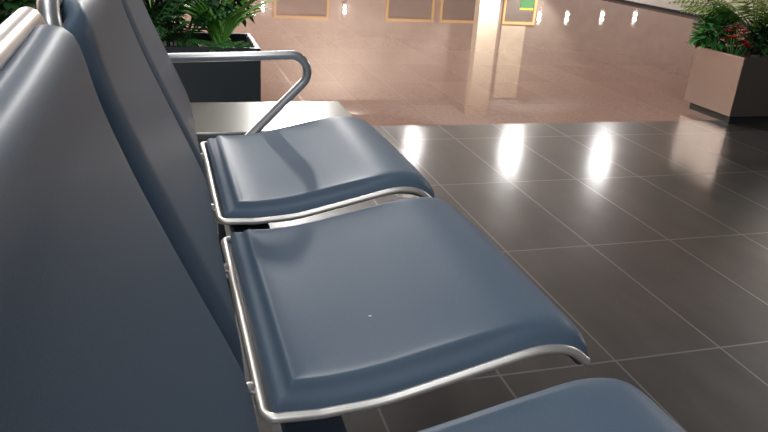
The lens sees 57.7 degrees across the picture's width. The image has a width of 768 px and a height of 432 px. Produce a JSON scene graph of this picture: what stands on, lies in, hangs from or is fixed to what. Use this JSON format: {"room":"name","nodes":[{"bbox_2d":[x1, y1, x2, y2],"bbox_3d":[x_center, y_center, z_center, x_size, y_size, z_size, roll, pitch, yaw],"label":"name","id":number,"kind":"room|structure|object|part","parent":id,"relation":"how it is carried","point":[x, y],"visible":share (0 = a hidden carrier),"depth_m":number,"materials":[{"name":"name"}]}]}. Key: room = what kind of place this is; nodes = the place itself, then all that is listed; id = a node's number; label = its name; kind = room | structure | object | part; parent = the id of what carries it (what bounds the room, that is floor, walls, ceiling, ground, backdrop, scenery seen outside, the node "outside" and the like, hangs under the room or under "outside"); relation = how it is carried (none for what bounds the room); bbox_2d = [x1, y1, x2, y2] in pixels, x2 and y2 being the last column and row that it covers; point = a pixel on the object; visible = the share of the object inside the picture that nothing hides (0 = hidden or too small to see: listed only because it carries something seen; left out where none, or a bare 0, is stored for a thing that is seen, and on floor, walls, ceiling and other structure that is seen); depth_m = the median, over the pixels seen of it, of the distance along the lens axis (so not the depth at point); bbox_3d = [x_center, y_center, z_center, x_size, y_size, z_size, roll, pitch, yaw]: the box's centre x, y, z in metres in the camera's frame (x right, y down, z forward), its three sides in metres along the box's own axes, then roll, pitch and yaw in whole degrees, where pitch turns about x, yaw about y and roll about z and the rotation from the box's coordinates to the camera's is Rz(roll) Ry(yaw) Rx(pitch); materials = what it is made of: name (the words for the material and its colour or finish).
{"room":"airport terminal","nodes":[
{"label":"airport terminal","id":0,"kind":"room"},
{"bbox_2d":[12,0,767,431],"bbox_3d":[7.369,-5.035,15.629,38.000,0.080,35.000,-3,24,-16],"label":"floor","id":1,"kind":"structure","parent":0,"point":[650,237],"depth_m":3.03,"materials":[{"name":"tile"}]},
{"bbox_2d":[162,32,260,102],"bbox_3d":[-1.264,-0.632,3.215,1.330,0.372,0.440,-3,24,-16],"label":"planter","id":2,"kind":"object","parent":1,"relation":"on","point":[227,81],"visible":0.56,"depth_m":3.14,"materials":[{"name":"grey metal"}]},
{"bbox_2d":[0,0,61,24],"bbox_3d":[-1.572,-1.003,2.950,0.726,0.574,0.489,-3,24,-16],"label":"shrub","id":3,"kind":"object","parent":2,"relation":"on","point":[7,7],"visible":0.14,"depth_m":2.85,"materials":[{"name":"green plant"}]},
{"bbox_2d":[143,0,236,45],"bbox_3d":[-1.027,-0.932,3.129,0.688,0.350,0.658,-3,24,-16],"label":"fern","id":4,"kind":"object","parent":2,"relation":"on","point":[160,23],"visible":0.44,"depth_m":3.09,"materials":[{"name":"green plant"}]},
{"bbox_2d":[146,0,258,40],"bbox_3d":[-0.938,-1.065,3.223,0.773,0.555,0.381,-3,24,-16],"label":"dense shrub","id":5,"kind":"object","parent":2,"relation":"on","point":[215,4],"visible":0.37,"depth_m":3.17,"materials":[{"name":"green plant"}]},
{"bbox_2d":[174,29,251,51],"bbox_3d":[-0.753,-0.784,3.168,0.392,0.088,0.261,-3,24,-16],"label":"fern","id":6,"kind":"object","parent":2,"relation":"on","point":[229,43],"visible":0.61,"depth_m":3.16,"materials":[{"name":"green plant"}]},
{"bbox_2d":[159,0,277,44],"bbox_3d":[-0.768,-0.935,3.235,0.563,0.312,0.475,-3,24,-16],"label":"plant","id":7,"kind":"object","parent":2,"relation":"on","point":[220,30],"visible":0.74,"depth_m":3.19,"materials":[{"name":"green plant"}]},
{"bbox_2d":[0,0,684,431],"bbox_3d":[-0.143,0.022,1.214,0.654,0.856,2.155,-4,24,-17],"label":"bench","id":8,"kind":"object","parent":1,"relation":"on","point":[117,313],"visible":1,"depth_m":0.78,"materials":[{"name":"leather"}]},
{"bbox_3d":[-0.134,0.148,0.392,0.146,0.456,0.514,-4,24,-17],"label":"frame","id":9,"kind":"part","parent":8,"relation":"part of","materials":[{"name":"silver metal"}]},
{"bbox_3d":[-0.301,-0.071,0.890,0.146,0.456,0.514,-4,24,-17],"label":"frame","id":10,"kind":"part","parent":8,"relation":"part of","materials":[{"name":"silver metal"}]},
{"bbox_3d":[-0.124,0.162,0.404,0.167,0.472,0.510,-4,24,-17],"label":"backrest","id":11,"kind":"part","parent":8,"relation":"part of","materials":[{"name":"leather"}]},
{"bbox_3d":[-0.292,-0.058,0.903,0.167,0.472,0.510,-4,24,-17],"label":"backrest","id":12,"kind":"part","parent":8,"relation":"part of","materials":[{"name":"leather"}]},
{"bbox_3d":[-0.459,-0.278,1.401,0.167,0.472,0.510,-4,24,-17],"label":"backrest","id":13,"kind":"part","parent":8,"relation":"part of","materials":[{"name":"leather"}]},
{"bbox_3d":[-0.420,0.012,1.889,0.060,0.270,0.040,-4,24,-17],"label":"leg","id":14,"kind":"part","parent":8,"relation":"part of","materials":[{"name":"silver metal"}]},
{"bbox_3d":[-0.374,-0.278,1.759,0.385,0.278,0.023,-4,24,-17],"label":"armrest","id":15,"kind":"part","parent":8,"relation":"part of","materials":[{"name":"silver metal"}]},
{"bbox_3d":[-0.176,-0.115,1.556,0.427,0.061,0.503,-4,24,-17],"label":"seat frame","id":16,"kind":"part","parent":8,"relation":"part of","materials":[{"name":"silver metal"}]},
{"bbox_3d":[-0.009,0.104,1.057,0.427,0.061,0.503,-4,24,-17],"label":"seat frame","id":17,"kind":"part","parent":8,"relation":"part of","materials":[{"name":"silver metal"}]},
{"bbox_2d":[614,0,750,26],"bbox_3d":[3.727,-3.659,11.685,0.080,0.035,13.000,-3,24,-16],"label":"trim","id":18,"kind":"structure","parent":1,"relation":"on","point":[624,1],"depth_m":10.35,"materials":[{"name":"grey metal"}]},
{"bbox_2d":[684,46,767,122],"bbox_3d":[2.488,-0.793,4.197,1.250,0.372,0.395,-3,24,-16],"label":"planter","id":19,"kind":"object","parent":1,"relation":"on","point":[724,86],"visible":0.93,"depth_m":3.94,"materials":[{"name":"stone"}]},
{"bbox_2d":[686,3,744,50],"bbox_3d":[1.914,-1.076,4.027,0.320,0.305,0.305,-3,24,-16],"label":"leafy shrub","id":20,"kind":"object","parent":19,"relation":"on","point":[702,38],"visible":0.84,"depth_m":3.97,"materials":[{"name":"green plant"}]},
{"bbox_2d":[669,0,767,57],"bbox_3d":[2.116,-1.151,3.942,0.854,0.538,0.921,-3,24,-16],"label":"palm","id":21,"kind":"object","parent":19,"relation":"on","point":[756,11],"visible":0.91,"depth_m":3.95,"materials":[{"name":"green plant"}]},
{"bbox_3d":[2.108,-0.987,4.013,0.026,0.180,0.026,-14,29,-36],"label":"stem","id":22,"kind":"part","parent":21,"relation":"part of","materials":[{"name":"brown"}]},
{"bbox_2d":[722,26,754,55],"bbox_3d":[1.970,-0.953,3.886,0.168,0.192,0.133,4,23,0],"label":"flower","id":23,"kind":"object","parent":19,"relation":"on","point":[737,47],"visible":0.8,"depth_m":3.88,"materials":[{"name":"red plant"}]},
{"bbox_3d":[1.969,-0.948,3.889,0.108,0.180,0.069,5,23,2],"label":"stem","id":24,"kind":"part","parent":23,"relation":"part of","materials":[{"name":"green plant"}]},
{"bbox_2d":[733,8,767,57],"bbox_3d":[2.383,-1.084,4.027,0.730,0.378,0.420,-3,24,-16],"label":"dense shrub","id":25,"kind":"object","parent":19,"relation":"on","point":[761,39],"visible":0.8,"depth_m":3.96,"materials":[{"name":"green plant"}]}
]}

